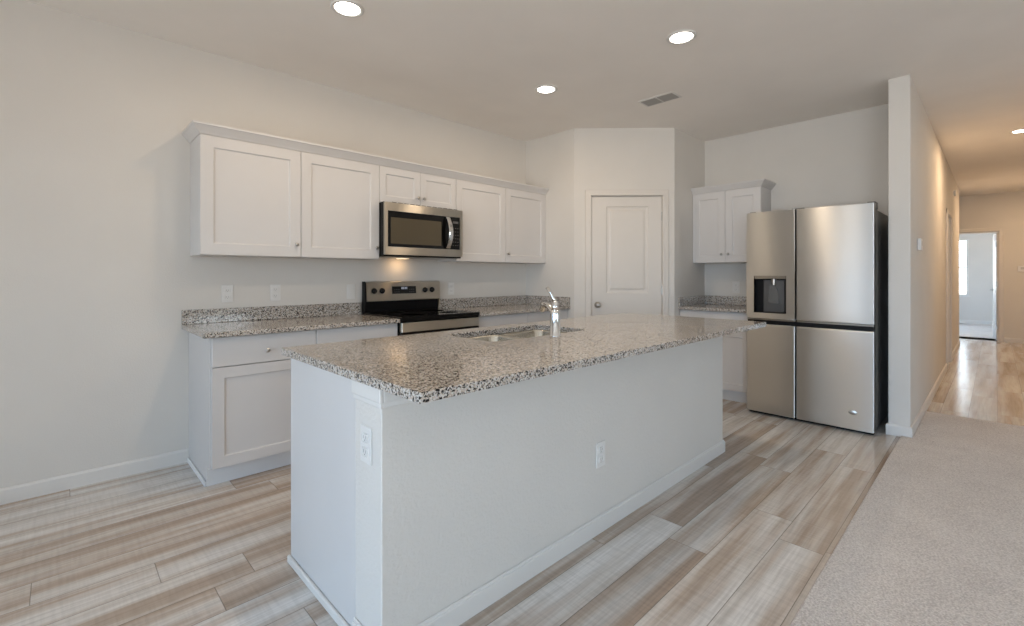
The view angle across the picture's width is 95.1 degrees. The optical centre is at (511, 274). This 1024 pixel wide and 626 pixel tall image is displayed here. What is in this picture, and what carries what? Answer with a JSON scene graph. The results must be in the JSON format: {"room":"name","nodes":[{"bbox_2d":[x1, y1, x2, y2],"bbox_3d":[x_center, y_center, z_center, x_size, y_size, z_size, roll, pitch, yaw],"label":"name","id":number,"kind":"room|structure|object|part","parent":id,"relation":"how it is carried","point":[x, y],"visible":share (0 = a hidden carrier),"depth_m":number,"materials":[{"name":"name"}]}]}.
{"room":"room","nodes":[
{"label":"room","id":0,"kind":"room"},
{"bbox_2d":[0,0,525,487],"bbox_3d":[-2.031,-0.141,3.300,9.118,2.748,0.120,0,0,-44],"label":"wall","id":1,"kind":"structure","parent":0,"point":[98,272],"depth_m":2.88,"materials":[{"name":"paint"}]},
{"bbox_2d":[0,448,188,504],"bbox_3d":[-3.656,1.190,1.632,4.222,0.085,0.013,0,0,-44],"label":"baseboard","id":2,"kind":"structure","parent":1,"relation":"attached to","point":[28,490],"depth_m":2.76,"materials":[{"name":"paint"}]},
{"bbox_2d":[221,285,232,302],"bbox_3d":[-1.980,0.131,3.259,0.072,0.120,0.010,0,0,-44],"label":"wall outlet","id":3,"kind":"object","parent":1,"relation":"attached to","point":[226,290],"visible":1,"depth_m":3.25,"materials":[{"name":"white plastic"}]},
{"bbox_2d":[190,134,300,257],"bbox_3d":[-1.805,-0.503,3.203,0.603,0.753,0.332,0,0,-44],"label":"upper cabinet","id":4,"kind":"object","parent":1,"relation":"attached to","point":[245,197],"visible":1,"depth_m":3.08,"materials":[{"name":"paint"}]},
{"bbox_2d":[182,120,548,194],"bbox_3d":[-0.884,-0.906,4.082,3.243,0.062,0.352,0,0,-44],"label":"crown molding","id":5,"kind":"structure","parent":4,"relation":"attached to","point":[195,127],"depth_m":3.46,"materials":[{"name":"paint"}]},
{"bbox_2d":[181,302,360,324],"bbox_3d":[-1.719,0.278,3.504,1.243,0.096,0.020,0,0,-44],"label":"backsplash","id":6,"kind":"structure","parent":1,"relation":"attached to","point":[196,316],"depth_m":3.41,"materials":[{"name":"stone"}]},
{"bbox_2d":[270,285,280,300],"bbox_3d":[-1.755,0.131,3.477,0.072,0.120,0.010,0,0,-44],"label":"wall outlet","id":7,"kind":"object","parent":1,"relation":"attached to","point":[275,290],"visible":1,"depth_m":3.48,"materials":[{"name":"white plastic"}]},
{"bbox_2d":[295,151,378,259],"bbox_3d":[-1.371,-0.503,3.624,0.603,0.753,0.332,0,0,-44],"label":"upper cabinet","id":8,"kind":"object","parent":1,"relation":"attached to","point":[340,197],"visible":0.96,"depth_m":3.51,"materials":[{"name":"paint"}]},
{"bbox_2d":[347,284,354,298],"bbox_3d":[-1.335,0.138,3.884,0.072,0.120,0.009,0,0,-44],"label":"wall switch","id":9,"kind":"object","parent":1,"relation":"attached to","point":[350,287],"visible":1,"depth_m":3.88,"materials":[{"name":"white plastic"}]},
{"bbox_2d":[379,165,455,209],"bbox_3d":[-0.879,-0.730,4.101,0.763,0.298,0.332,0,0,-44],"label":"upper cabinet","id":10,"kind":"object","parent":1,"relation":"attached to","point":[401,186],"visible":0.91,"depth_m":3.97,"materials":[{"name":"paint"}]},
{"bbox_3d":[-0.927,-0.729,3.875,0.379,0.290,0.019,0,0,-44],"label":"door","id":11,"kind":"part","parent":10,"relation":"part of","materials":[{"name":"paint"}]},
{"bbox_2d":[379,201,462,259],"bbox_3d":[-0.835,-0.360,4.045,0.763,0.436,0.473,0,0,-44],"label":"microwave oven","id":12,"kind":"object","parent":10,"relation":"attached to","point":[406,231],"visible":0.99,"depth_m":3.87,"materials":[{"name":"silver metal"}]},
{"bbox_3d":[-0.720,-0.366,3.920,0.705,0.282,0.004,0,0,-44],"label":"door glass","id":13,"kind":"part","parent":12,"relation":"part of","materials":[{"name":"black glass"}]},
{"bbox_3d":[-0.540,-0.366,4.046,0.042,0.272,0.064,0,0,-44],"label":"handle","id":14,"kind":"part","parent":12,"relation":"part of","materials":[{"name":"silver metal"}]},
{"bbox_3d":[-0.652,-0.729,4.141,0.379,0.290,0.019,0,0,-44],"label":"door","id":15,"kind":"part","parent":10,"relation":"part of","materials":[{"name":"paint"}]},
{"bbox_2d":[448,282,453,294],"bbox_3d":[-0.596,0.133,4.600,0.072,0.120,0.010,0,0,-44],"label":"wall outlet","id":16,"kind":"object","parent":1,"relation":"attached to","point":[450,284],"visible":1,"depth_m":4.60,"materials":[{"name":"white plastic"}]},
{"bbox_2d":[437,179,505,262],"bbox_3d":[-0.382,-0.503,4.583,0.619,0.753,0.332,0,0,-44],"label":"upper cabinet","id":17,"kind":"object","parent":1,"relation":"attached to","point":[483,206],"visible":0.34,"depth_m":4.50,"materials":[{"name":"paint"}]},
{"bbox_2d":[439,295,525,308],"bbox_3d":[-0.281,0.278,4.898,1.242,0.096,0.020,0,0,-44],"label":"backsplash","id":18,"kind":"structure","parent":1,"relation":"attached to","point":[521,299],"depth_m":4.84,"materials":[{"name":"stone"}]},
{"bbox_2d":[503,188,545,263],"bbox_3d":[0.058,-0.503,5.008,0.600,0.753,0.332,0,0,-44],"label":"upper cabinet","id":19,"kind":"object","parent":1,"relation":"attached to","point":[525,211],"visible":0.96,"depth_m":4.91,"materials":[{"name":"paint"}]},
{"bbox_2d":[0,323,1023,625],"bbox_3d":[4.938,1.283,4.316,20.540,0.100,8.363,0,0,-44],"label":"floor","id":20,"kind":"structure","parent":0,"point":[743,539],"depth_m":2.15,"materials":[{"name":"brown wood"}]},
{"bbox_2d":[187,330,315,486],"bbox_3d":[-1.711,0.795,3.080,0.610,0.876,0.639,0,0,-44],"label":"base cabinet","id":21,"kind":"object","parent":20,"relation":"on","point":[240,386],"visible":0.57,"depth_m":2.83,"materials":[{"name":"paint"}]},
{"bbox_3d":[-1.507,0.824,2.885,0.586,0.577,0.019,0,0,-44],"label":"door","id":22,"kind":"part","parent":21,"relation":"part of","materials":[{"name":"paint"}]},
{"bbox_3d":[-1.507,0.446,2.885,0.586,0.170,0.019,0,0,-44],"label":"drawer","id":23,"kind":"part","parent":21,"relation":"part of","materials":[{"name":"paint"}]},
{"bbox_2d":[181,302,399,338],"bbox_3d":[-1.500,0.293,3.278,1.243,0.126,0.648,0,0,-44],"label":"countertop","id":24,"kind":"structure","parent":21,"relation":"on","point":[219,322],"depth_m":3.24,"materials":[{"name":"stone"}]},
{"bbox_2d":[316,323,396,343],"bbox_3d":[-1.274,0.795,3.504,0.604,0.876,0.639,0,0,-44],"label":"base cabinet","id":25,"kind":"object","parent":20,"relation":"on","point":[331,335],"visible":0.1,"depth_m":3.27,"materials":[{"name":"paint"}]},
{"bbox_2d":[362,281,479,335],"bbox_3d":[-0.749,0.644,3.943,0.755,1.178,0.681,0,0,-44],"label":"electric range","id":26,"kind":"object","parent":20,"relation":"on","point":[416,304],"visible":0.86,"depth_m":3.97,"materials":[{"name":"silver metal"}]},
{"bbox_3d":[-0.963,0.139,4.164,0.729,0.168,0.066,0,0,-44],"label":"control panel","id":27,"kind":"part","parent":26,"relation":"part of","materials":[{"name":"metal"}]},
{"bbox_2d":[362,308,479,321],"bbox_3d":[-0.765,0.330,3.959,0.755,0.032,0.635,0,0,-44],"label":"cooktop","id":28,"kind":"object","parent":26,"relation":"in","point":[404,314],"depth_m":3.84,"materials":[{"name":"black glass"}]},
{"bbox_3d":[-0.562,0.705,3.749,0.749,0.545,0.038,0,0,-44],"label":"oven door","id":29,"kind":"part","parent":26,"relation":"part of","materials":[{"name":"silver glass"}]},
{"bbox_3d":[-0.564,0.353,3.752,0.749,0.012,0.032,0,0,-44],"label":"vent trim","id":30,"kind":"part","parent":26,"relation":"part of","materials":[{"name":"black plastic"}]},
{"bbox_3d":[-0.562,0.394,3.749,0.745,0.071,0.038,0,0,-44],"label":"panel","id":31,"kind":"part","parent":26,"relation":"part of","materials":[{"name":"metal"}]},
{"bbox_2d":[478,313,526,334],"bbox_3d":[-0.277,0.795,4.470,0.614,0.876,0.639,0,0,-44],"label":"base cabinet","id":32,"kind":"object","parent":20,"relation":"on","point":[494,320],"visible":0.06,"depth_m":4.25,"materials":[{"name":"paint"}]},
{"bbox_2d":[439,295,569,316],"bbox_3d":[-0.062,0.293,4.673,1.242,0.126,0.648,0,0,-44],"label":"countertop","id":33,"kind":"structure","parent":32,"relation":"on","point":[498,305],"depth_m":4.81,"materials":[{"name":"stone"}]},
{"bbox_2d":[287,334,724,625],"bbox_3d":[0.254,0.790,2.645,2.637,0.884,0.830,0,0,-44],"label":"kitchen island","id":34,"kind":"object","parent":20,"relation":"on","point":[463,500],"visible":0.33,"depth_m":1.81,"materials":[{"name":"paint"}]},
{"bbox_3d":[-0.734,0.790,1.805,0.018,0.884,0.611,0,0,-44],"label":"panel","id":35,"kind":"part","parent":34,"relation":"part of","materials":[{"name":"paint"}]},
{"bbox_2d":[360,423,371,465],"bbox_3d":[-0.473,0.548,1.514,0.010,0.120,0.072,0,0,-44],"label":"wall outlet","id":36,"kind":"object","parent":34,"relation":"attached to","point":[365,431],"visible":1,"depth_m":1.51,"materials":[{"name":"white plastic"}]},
{"bbox_2d":[362,432,367,442],"bbox_3d":[-0.475,0.525,1.512,0.006,0.028,0.034,0,0,-44],"label":"socket","id":37,"kind":"object","parent":36,"relation":"attached to","point":[364,434],"depth_m":1.51,"materials":[{"name":"white plastic"}]},
{"bbox_2d":[362,446,367,456],"bbox_3d":[-0.475,0.571,1.512,0.006,0.028,0.034,0,0,-44],"label":"socket","id":38,"kind":"object","parent":36,"relation":"attached to","point":[364,448],"depth_m":1.51,"materials":[{"name":"white plastic"}]},
{"bbox_3d":[0.476,0.380,2.417,2.637,0.064,0.192,0,0,-44],"label":"cap trim","id":39,"kind":"part","parent":34,"relation":"part of","materials":[{"name":"paint"}]},
{"bbox_3d":[0.261,1.190,2.638,2.635,0.085,0.807,0,0,-44],"label":"baseboard","id":40,"kind":"part","parent":34,"relation":"part of","materials":[{"name":"paint"}]},
{"bbox_2d":[281,313,765,403],"bbox_3d":[0.357,0.333,2.613,2.748,0.030,1.098,0,0,-44],"label":"island countertop","id":41,"kind":"structure","parent":34,"relation":"on","point":[421,368],"depth_m":1.99,"materials":[{"name":"stone"}]},
{"bbox_2d":[467,329,566,341],"bbox_3d":[0.042,0.451,2.614,0.752,0.204,0.413,0,0,-44],"label":"sink","id":42,"kind":"object","parent":41,"relation":"in","point":[529,333],"visible":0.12,"depth_m":2.81,"materials":[{"name":"metal"}]},
{"bbox_3d":[-0.093,0.451,2.483,0.374,0.204,0.413,0,0,-44],"label":"bowl","id":43,"kind":"part","parent":42,"relation":"part of","materials":[{"name":"metal"}]},
{"bbox_3d":[0.178,0.451,2.746,0.374,0.204,0.413,0,0,-44],"label":"bowl","id":44,"kind":"part","parent":42,"relation":"part of","materials":[{"name":"metal"}]},
{"bbox_2d":[539,286,560,336],"bbox_3d":[0.189,0.188,2.507,0.067,0.259,0.223,0,0,-22],"label":"kitchen faucet","id":45,"kind":"object","parent":41,"relation":"on","point":[554,311],"visible":1,"depth_m":2.42,"materials":[{"name":"silver metal"}]},
{"bbox_3d":[0.199,0.184,2.510,0.033,0.071,0.162,0,0,-17],"label":"spout","id":46,"kind":"part","parent":45,"relation":"part of","materials":[{"name":"silver metal"}]},
{"bbox_3d":[0.205,0.103,2.442,0.064,0.087,0.022,0,0,30],"label":"lever","id":47,"kind":"part","parent":45,"relation":"part of","materials":[{"name":"silver metal"}]},
{"bbox_2d":[596,440,604,468],"bbox_3d":[0.427,0.860,2.248,0.072,0.120,0.010,0,0,-44],"label":"wall outlet","id":48,"kind":"object","parent":34,"relation":"attached to","point":[600,446],"visible":1,"depth_m":2.24,"materials":[{"name":"white plastic"}]},
{"bbox_2d":[599,446,603,452],"bbox_3d":[0.429,0.837,2.247,0.034,0.028,0.006,0,0,-44],"label":"socket","id":49,"kind":"object","parent":48,"relation":"attached to","point":[601,448],"depth_m":2.25,"materials":[{"name":"white plastic"}]},
{"bbox_2d":[599,455,603,462],"bbox_3d":[0.429,0.883,2.247,0.034,0.028,0.006,0,0,-44],"label":"socket","id":50,"kind":"object","parent":48,"relation":"attached to","point":[601,457],"depth_m":2.25,"materials":[{"name":"white plastic"}]},
{"bbox_2d":[527,310,567,322],"bbox_3d":[0.162,0.795,4.896,0.607,0.876,0.639,0,0,-44],"label":"base cabinet","id":51,"kind":"object","parent":20,"relation":"on","point":[531,316],"visible":0.02,"depth_m":4.62,"materials":[{"name":"paint"}]},
{"bbox_2d":[680,309,747,402],"bbox_3d":[2.201,0.795,4.852,0.639,0.876,0.690,0,0,-44],"label":"base cabinet","id":52,"kind":"object","parent":20,"relation":"on","point":[734,345],"visible":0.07,"depth_m":4.52,"materials":[{"name":"paint"}]},
{"bbox_2d":[678,295,746,312],"bbox_3d":[2.205,0.293,4.841,0.647,0.126,0.712,0,0,-44],"label":"countertop","id":53,"kind":"structure","parent":52,"relation":"on","point":[704,302],"depth_m":5.01,"materials":[{"name":"stone"}]},
{"bbox_3d":[1.999,0.446,4.655,0.019,0.170,0.687,0,0,-44],"label":"drawer","id":54,"kind":"part","parent":52,"relation":"part of","materials":[{"name":"paint"}]},
{"bbox_3d":[2.119,0.824,4.531,0.019,0.577,0.342,0,0,-44],"label":"door","id":55,"kind":"part","parent":52,"relation":"part of","materials":[{"name":"paint"}]},
{"bbox_2d":[746,201,887,434],"bbox_3d":[2.716,0.332,4.165,0.797,1.802,0.920,0,0,-44],"label":"refrigerator","id":56,"kind":"object","parent":20,"relation":"on","point":[817,277],"visible":0.94,"depth_m":3.84,"materials":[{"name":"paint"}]},
{"bbox_3d":[2.269,-0.087,4.104,0.062,0.936,0.386,0,0,-44],"label":"door","id":57,"kind":"part","parent":56,"relation":"part of","materials":[{"name":"metal"}]},
{"bbox_3d":[2.269,0.821,4.104,0.062,0.776,0.386,0,0,-44],"label":"door","id":58,"kind":"part","parent":56,"relation":"part of","materials":[{"name":"metal"}]},
{"bbox_3d":[2.444,0.389,3.901,0.008,0.014,0.914,0,0,-44],"label":"grip trim","id":59,"kind":"part","parent":56,"relation":"part of","materials":[{"name":"metal"}]},
{"bbox_3d":[2.593,0.821,3.770,0.062,0.776,0.524,0,0,-44],"label":"door","id":60,"kind":"part","parent":56,"relation":"part of","materials":[{"name":"metal"}]},
{"bbox_3d":[2.593,-0.087,3.770,0.062,0.936,0.524,0,0,-44],"label":"door","id":61,"kind":"part","parent":56,"relation":"part of","materials":[{"name":"metal"}]},
{"bbox_2d":[26,0,1023,195],"bbox_3d":[5.003,-1.565,4.379,20.720,0.100,8.363,0,0,-44],"label":"ceiling","id":62,"kind":"structure","parent":0,"point":[750,65],"depth_m":3.22,"materials":[{"name":"paint"}]},
{"bbox_2d":[330,0,363,17],"bbox_3d":[-0.935,-1.511,2.659,0.184,0.008,0.184,0,0,-44],"label":"recessed light","id":63,"kind":"object","parent":62,"relation":"in","point":[346,8],"visible":1,"depth_m":2.65,"materials":[{"name":"paint"}]},
{"bbox_2d":[535,85,556,93],"bbox_3d":[0.278,-1.511,3.819,0.184,0.008,0.184,0,0,-44],"label":"recessed light","id":64,"kind":"object","parent":62,"relation":"in","point":[542,89],"visible":1,"depth_m":3.81,"materials":[{"name":"white plastic"}]},
{"bbox_2d":[638,91,681,106],"bbox_3d":[1.270,-1.511,4.034,0.170,0.009,0.325,0,0,-44],"label":"ceiling vent","id":65,"kind":"object","parent":62,"relation":"in","point":[669,96],"visible":1,"depth_m":4.03,"materials":[{"name":"metal"}]},
{"bbox_2d":[666,29,696,44],"bbox_3d":[1.079,-1.511,2.982,0.184,0.008,0.184,0,0,-44],"label":"recessed light","id":66,"kind":"object","parent":62,"relation":"in","point":[684,36],"visible":1,"depth_m":2.97,"materials":[{"name":"white plastic"}]},
{"bbox_2d":[1009,128,1023,133],"bbox_3d":[5.348,-1.511,4.913,0.184,0.008,0.184,0,0,-44],"label":"recessed light","id":67,"kind":"object","parent":62,"relation":"in","point":[1018,130],"visible":1,"depth_m":4.93,"materials":[{"name":"white plastic"}]},
{"bbox_2d":[526,129,573,317],"bbox_3d":[0.440,-0.141,5.126,0.110,2.748,0.697,0,0,-44],"label":"wall","id":68,"kind":"structure","parent":0,"point":[549,159],"depth_m":5.03,"materials":[{"name":"paint"}]},
{"bbox_2d":[574,128,673,317],"bbox_3d":[1.158,-0.141,4.885,1.030,2.748,0.110,0,0,1],"label":"wall","id":69,"kind":"structure","parent":0,"point":[604,158],"depth_m":4.83,"materials":[{"name":"paint"}]},
{"bbox_2d":[591,196,661,315],"bbox_3d":[1.185,0.207,4.821,0.729,2.036,0.103,0,0,1],"label":"door","id":70,"kind":"structure","parent":69,"relation":"in","point":[626,231],"depth_m":4.84,"materials":[{"name":"paint"}]},
{"bbox_3d":[0.883,0.308,4.808,0.064,0.064,0.068,0,0,1],"label":"knob","id":71,"kind":"part","parent":70,"relation":"part of","materials":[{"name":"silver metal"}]},
{"bbox_2d":[585,190,668,316],"bbox_3d":[1.183,0.178,4.874,0.852,2.110,0.130,0,0,1],"label":"trim","id":72,"kind":"structure","parent":69,"relation":"attached to","point":[588,193],"depth_m":4.81,"materials":[{"name":"paint"}]},
{"bbox_2d":[674,128,704,315],"bbox_3d":[1.893,-0.141,5.112,0.721,2.748,0.110,0,0,-44],"label":"wall","id":73,"kind":"structure","parent":0,"point":[689,151],"depth_m":5.01,"materials":[{"name":"paint"}]},
{"bbox_2d":[705,104,887,296],"bbox_3d":[2.336,-0.141,5.260,0.120,2.748,3.145,0,0,-44],"label":"wall","id":74,"kind":"structure","parent":0,"point":[839,159],"depth_m":4.59,"materials":[{"name":"paint"}]},
{"bbox_2d":[705,295,745,305],"bbox_3d":[2.431,0.278,5.060,0.020,0.096,0.712,0,0,-44],"label":"backsplash","id":75,"kind":"structure","parent":74,"relation":"attached to","point":[723,300],"depth_m":5.13,"materials":[{"name":"stone"}]},
{"bbox_2d":[693,186,770,263],"bbox_3d":[2.311,-0.504,4.959,0.332,0.750,0.689,0,0,-44],"label":"upper cabinet","id":76,"kind":"object","parent":74,"relation":"attached to","point":[719,218],"visible":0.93,"depth_m":4.87,"materials":[{"name":"paint"}]},
{"bbox_3d":[2.099,-0.503,4.994,0.019,0.741,0.342,0,0,-44],"label":"door","id":77,"kind":"part","parent":76,"relation":"part of","materials":[{"name":"paint"}]},
{"bbox_2d":[691,179,775,194],"bbox_3d":[2.320,-0.906,4.936,0.352,0.062,0.736,0,0,-44],"label":"crown molding","id":78,"kind":"structure","parent":76,"relation":"attached to","point":[765,183],"depth_m":4.78,"materials":[{"name":"paint"}]},
{"bbox_3d":[2.339,-0.503,4.746,0.019,0.741,0.342,0,0,-44],"label":"door","id":79,"kind":"part","parent":76,"relation":"part of","materials":[{"name":"paint"}]},
{"bbox_2d":[732,282,738,292],"bbox_3d":[2.424,0.133,5.074,0.010,0.120,0.072,0,0,-44],"label":"wall outlet","id":80,"kind":"object","parent":74,"relation":"attached to","point":[735,285],"visible":1,"depth_m":5.08,"materials":[{"name":"white plastic"}]},
{"bbox_2d":[790,411,1023,625],"bbox_3d":[2.075,1.227,-0.705,9.198,0.012,4.900,0,0,-44],"label":"floor","id":81,"kind":"structure","parent":0,"point":[936,538],"depth_m":2.15,"materials":[{"name":"beige carpet"}]},
{"bbox_2d":[888,75,958,426],"bbox_3d":[5.431,-0.141,5.978,6.878,2.748,0.132,0,0,-44],"label":"wall","id":82,"kind":"structure","parent":0,"point":[922,183],"depth_m":3.76,"materials":[{"name":"paint"}]},
{"bbox_2d":[888,423,909,436],"bbox_3d":[2.957,1.190,3.580,0.013,0.085,0.132,0,0,-44],"label":"baseboard","id":83,"kind":"structure","parent":82,"relation":"attached to","point":[893,429],"depth_m":3.58,"materials":[{"name":"paint"}]},
{"bbox_2d":[917,238,922,250],"bbox_3d":[3.375,-0.252,3.874,0.120,0.096,0.027,0,0,-44],"label":"wall control","id":84,"kind":"object","parent":82,"relation":"attached to","point":[919,240],"visible":1,"depth_m":3.84,"materials":[{"name":"white plastic"}]},
{"bbox_2d":[910,363,946,437],"bbox_3d":[4.324,1.190,4.805,3.682,0.085,0.013,0,0,-44],"label":"baseboard","id":85,"kind":"structure","parent":82,"relation":"attached to","point":[916,422],"depth_m":4.30,"materials":[{"name":"paint"}]},
{"bbox_2d":[946,208,951,369],"bbox_3d":[5.972,0.182,6.397,0.884,2.102,0.020,0,0,-44],"label":"trim","id":86,"kind":"structure","parent":82,"relation":"attached to","point":[948,213],"depth_m":6.09,"materials":[{"name":"paint"}]},
{"bbox_2d":[952,340,959,359],"bbox_3d":[7.122,1.190,7.516,2.310,0.085,0.013,0,0,-44],"label":"baseboard","id":87,"kind":"structure","parent":82,"relation":"attached to","point":[958,343],"depth_m":7.40,"materials":[{"name":"paint"}]},
{"bbox_2d":[959,233,994,320],"bbox_3d":[11.546,-0.141,12.169,0.120,2.748,3.800,0,0,-44],"label":"wall","id":88,"kind":"structure","parent":0,"point":[979,306],"depth_m":11.82,"materials":[{"name":"paint"}]},
{"bbox_2d":[959,239,969,296],"bbox_3d":[11.344,-0.186,12.334,0.120,1.477,1.040,0,0,-44],"label":"window","id":89,"kind":"structure","parent":88,"relation":"in","point":[966,294],"depth_m":12.01,"materials":[{"name":"paint"}]},
{"bbox_2d":[959,320,992,324],"bbox_3d":[11.498,1.190,12.122,0.013,0.085,3.600,0,0,-44],"label":"baseboard","id":90,"kind":"structure","parent":88,"relation":"attached to","point":[960,321],"depth_m":11.86,"materials":[{"name":"paint"}]},
{"bbox_2d":[959,191,1023,338],"bbox_3d":[8.639,-0.141,9.099,0.120,2.748,2.960,0,0,-44],"label":"wall","id":91,"kind":"structure","parent":0,"point":[1005,210],"depth_m":8.55,"materials":[{"name":"paint"}]},
{"bbox_2d":[959,227,1003,341],"bbox_3d":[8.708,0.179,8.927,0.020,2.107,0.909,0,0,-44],"label":"trim","id":92,"kind":"structure","parent":91,"relation":"attached to","point":[1001,230],"depth_m":8.62,"materials":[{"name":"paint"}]},
{"bbox_2d":[990,233,996,339],"bbox_3d":[9.287,0.215,9.027,0.089,2.015,0.732,0,0,42],"label":"door","id":93,"kind":"structure","parent":91,"relation":"in","point":[994,289],"depth_m":8.87,"materials":[{"name":"paint"}]},
{"bbox_2d":[1004,338,1023,343],"bbox_3d":[9.285,1.190,8.337,0.013,0.085,0.725,0,0,-44],"label":"baseboard","id":94,"kind":"structure","parent":91,"relation":"attached to","point":[1009,340],"depth_m":8.50,"materials":[{"name":"paint"}]},
{"bbox_2d":[1017,266,1023,271],"bbox_3d":[9.196,-0.112,8.421,0.023,0.110,0.150,0,0,-44],"label":"thermostat","id":95,"kind":"object","parent":91,"relation":"attached to","point":[1019,268],"visible":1,"depth_m":8.44,"materials":[{"name":"white plastic"}]}
]}

